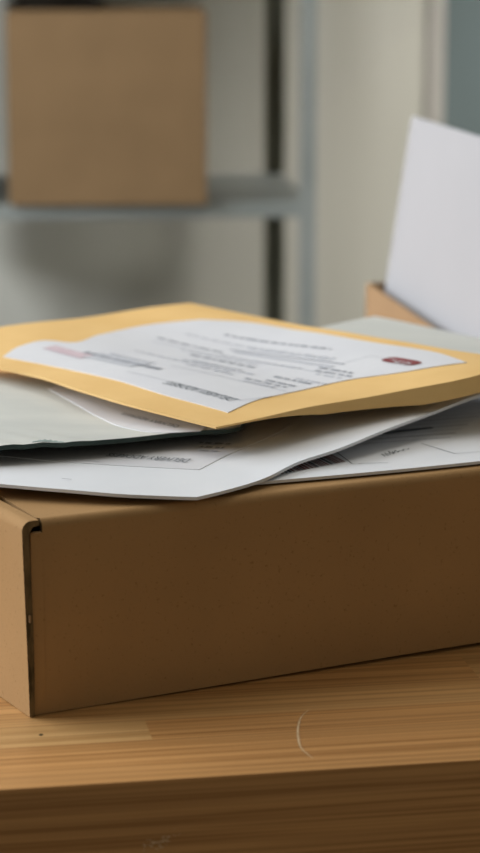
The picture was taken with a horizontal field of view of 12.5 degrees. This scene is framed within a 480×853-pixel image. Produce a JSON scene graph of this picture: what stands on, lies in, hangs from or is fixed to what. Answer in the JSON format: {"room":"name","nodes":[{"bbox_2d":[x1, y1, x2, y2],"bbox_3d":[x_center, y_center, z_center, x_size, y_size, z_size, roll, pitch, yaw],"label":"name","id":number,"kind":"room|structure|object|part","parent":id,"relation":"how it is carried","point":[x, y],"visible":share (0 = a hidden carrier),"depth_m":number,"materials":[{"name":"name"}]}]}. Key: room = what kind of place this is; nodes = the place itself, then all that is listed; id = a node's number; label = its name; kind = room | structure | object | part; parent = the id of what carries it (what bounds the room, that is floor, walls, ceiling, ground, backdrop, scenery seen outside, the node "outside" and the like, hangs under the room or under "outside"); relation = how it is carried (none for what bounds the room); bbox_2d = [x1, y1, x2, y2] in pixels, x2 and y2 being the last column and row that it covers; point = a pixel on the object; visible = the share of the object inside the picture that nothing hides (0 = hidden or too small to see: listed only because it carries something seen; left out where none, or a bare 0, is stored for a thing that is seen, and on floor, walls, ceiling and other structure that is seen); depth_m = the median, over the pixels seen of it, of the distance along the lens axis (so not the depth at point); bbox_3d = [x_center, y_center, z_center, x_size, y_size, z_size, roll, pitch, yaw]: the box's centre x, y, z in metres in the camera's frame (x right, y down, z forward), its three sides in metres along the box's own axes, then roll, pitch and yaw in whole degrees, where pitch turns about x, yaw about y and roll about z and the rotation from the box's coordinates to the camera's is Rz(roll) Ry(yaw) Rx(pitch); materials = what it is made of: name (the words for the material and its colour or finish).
{"room":"back office","nodes":[
{"label":"back office","id":0,"kind":"room"},
{"bbox_2d":[0,0,427,327],"bbox_3d":[0.550,-1.016,3.792,4.900,2.650,0.120,0,12,0],"label":"wall","id":1,"kind":"structure","parent":0,"point":[372,54],"depth_m":3.86,"materials":[{"name":"beige paint"}]},
{"bbox_2d":[426,0,445,124],"bbox_3d":[0.807,-0.753,3.831,0.966,2.120,0.112,0,12,0],"label":"trim","id":2,"kind":"structure","parent":1,"relation":"attached to","point":[434,92],"depth_m":3.80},
{"bbox_2d":[443,0,479,135],"bbox_3d":[0.807,-0.732,3.816,0.906,2.075,0.041,0,12,0],"label":"door","id":3,"kind":"structure","parent":1,"relation":"in","point":[462,18],"depth_m":3.82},
{"bbox_3d":[0.550,0.875,1.392,4.900,0.050,5.360,0,12,0],"label":"floor","id":4,"kind":"structure","parent":0,"visible":0},
{"bbox_2d":[0,0,316,326],"bbox_3d":[-0.178,-0.591,3.480,0.530,1.950,0.600,-1,12,-5],"label":"shelving unit","id":5,"kind":"object","parent":4,"relation":"on","point":[270,195],"visible":0.42,"depth_m":3.27,"materials":[{"name":"grey paint"}]},
{"bbox_2d":[5,5,206,204],"bbox_3d":[-0.202,-0.497,3.360,0.288,0.279,0.360,-1,12,-3],"label":"carton","id":6,"kind":"object","parent":5,"relation":"on","point":[107,105],"visible":0.9,"depth_m":3.19,"materials":[{"name":"brown cardboard"}]},
{"bbox_2d":[5,0,105,9],"bbox_3d":[-0.271,-0.634,3.252,0.146,0.033,0.190,-1,12,-3],"label":"cloth","id":7,"kind":"object","parent":6,"relation":"on","point":[15,4],"visible":1,"depth_m":3.17,"materials":[{"name":"fabric"}]},
{"bbox_3d":[-0.211,-0.532,3.535,0.288,0.275,0.004,-1,12,-3],"label":"panel","id":8,"kind":"part","parent":6,"relation":"part of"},
{"bbox_3d":[-0.171,-0.364,3.457,0.522,0.022,0.454,-1,12,-5],"label":"shelf","id":9,"kind":"part","parent":5,"relation":"part of","materials":[{"name":"grey metal"}]},
{"bbox_3d":[0.058,-0.626,3.642,0.031,1.950,0.031,-1,12,-5],"label":"post","id":10,"kind":"part","parent":5,"relation":"part of","materials":[{"name":"metal"}]},
{"bbox_3d":[0.099,-0.536,3.221,0.024,1.950,0.024,-1,12,-5],"label":"post","id":11,"kind":"part","parent":5,"relation":"part of","materials":[{"name":"grey metal"}]},
{"bbox_2d":[0,370,479,852],"bbox_3d":[-0.055,0.414,1.634,1.800,0.750,1.100,-2,12,-10],"label":"table","id":12,"kind":"object","parent":4,"relation":"on","point":[382,755],"visible":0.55,"depth_m":1.04,"materials":[{"name":"brown wood"}]},
{"bbox_2d":[0,464,479,716],"bbox_3d":[0.013,0.047,1.315,0.430,0.101,0.323,-6,13,-25],"label":"box","id":13,"kind":"object","parent":12,"relation":"on","point":[104,599],"visible":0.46,"depth_m":1.13,"materials":[{"name":"brown cardboard"}]},
{"bbox_3d":[-0.174,0.066,1.228,0.013,0.101,0.322,-6,13,-25],"label":"panel","id":14,"kind":"part","parent":13,"relation":"part of","materials":[{"name":"brown cardboard"}]},
{"bbox_3d":[-0.054,0.018,1.458,0.412,0.097,0.003,-6,13,-25],"label":"panel","id":15,"kind":"part","parent":13,"relation":"part of","materials":[{"name":"brown cardboard"}]},
{"bbox_2d":[0,393,479,499],"bbox_3d":[-0.010,0.000,1.251,0.299,0.015,0.337,4,13,18],"label":"envelope","id":16,"kind":"object","parent":13,"relation":"on","point":[194,467],"visible":0.51,"depth_m":1.19,"materials":[{"name":"paper"}]},
{"bbox_2d":[0,372,244,450],"bbox_3d":[-0.102,-0.012,1.286,0.277,0.010,0.247,-2,12,-7],"label":"grey mailer","id":17,"kind":"object","parent":16,"relation":"on","point":[34,412],"visible":0.38,"depth_m":1.25,"materials":[{"name":"paper"}]},
{"bbox_2d":[86,399,179,426],"bbox_3d":[-0.064,-0.008,1.267,0.007,0.004,0.115,-8,14,-32],"label":"print","id":18,"kind":"object","parent":17,"relation":"on","point":[99,412],"depth_m":1.26,"materials":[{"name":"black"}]},
{"bbox_2d":[0,303,479,428],"bbox_3d":[-0.018,-0.047,1.380,0.253,0.016,0.374,-9,15,-38],"label":"manila envelope","id":19,"kind":"object","parent":17,"relation":"on","point":[211,367],"visible":1,"depth_m":1.34,"materials":[{"name":"paper"}]},
{"bbox_2d":[43,334,421,400],"bbox_3d":[-0.013,-0.043,1.360,0.141,0.013,0.227,-8,15,-35],"label":"print","id":20,"kind":"object","parent":19,"relation":"on","point":[110,367],"depth_m":1.34,"materials":[{"name":"black"}]},
{"bbox_2d":[65,442,230,461],"bbox_3d":[-0.051,0.014,1.198,0.092,0.001,0.048,0,12,0],"label":"print","id":21,"kind":"object","parent":16,"relation":"on","point":[130,451],"depth_m":1.20,"materials":[{"name":"black"}]},
{"bbox_3d":[0.016,-0.001,1.310,0.409,0.004,0.314,-6,13,-25],"label":"lid","id":22,"kind":"part","parent":13,"relation":"part of","materials":[{"name":"brown cardboard"}]},
{"bbox_2d":[256,397,479,484],"bbox_3d":[0.080,-0.002,1.298,0.250,0.002,0.232,-5,13,-22],"label":"envelope","id":23,"kind":"object","parent":13,"relation":"on","point":[450,437],"visible":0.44,"depth_m":1.22,"materials":[{"name":"white paper"}]},
{"bbox_2d":[319,316,479,353],"bbox_3d":[0.148,-0.048,1.446,0.271,0.004,0.130,12,17,43],"label":"pale mailer","id":24,"kind":"object","parent":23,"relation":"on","point":[374,326],"visible":0.37,"depth_m":1.51,"materials":[{"name":"white paper"}]},
{"bbox_2d":[366,282,435,328],"bbox_3d":[0.266,-0.043,1.776,0.240,0.086,0.460,-2,12,-9],"label":"carton","id":25,"kind":"object","parent":12,"relation":"on","point":[379,304],"visible":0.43,"depth_m":1.90,"materials":[{"name":"brown cardboard"}]},
{"bbox_2d":[384,116,479,337],"bbox_3d":[0.168,-0.117,1.757,0.036,0.230,0.422,-2,12,-9],"label":"paper sheet","id":26,"kind":"object","parent":25,"relation":"in","point":[433,272],"visible":0.56,"depth_m":1.80,"materials":[{"name":"white paper"}]}
]}

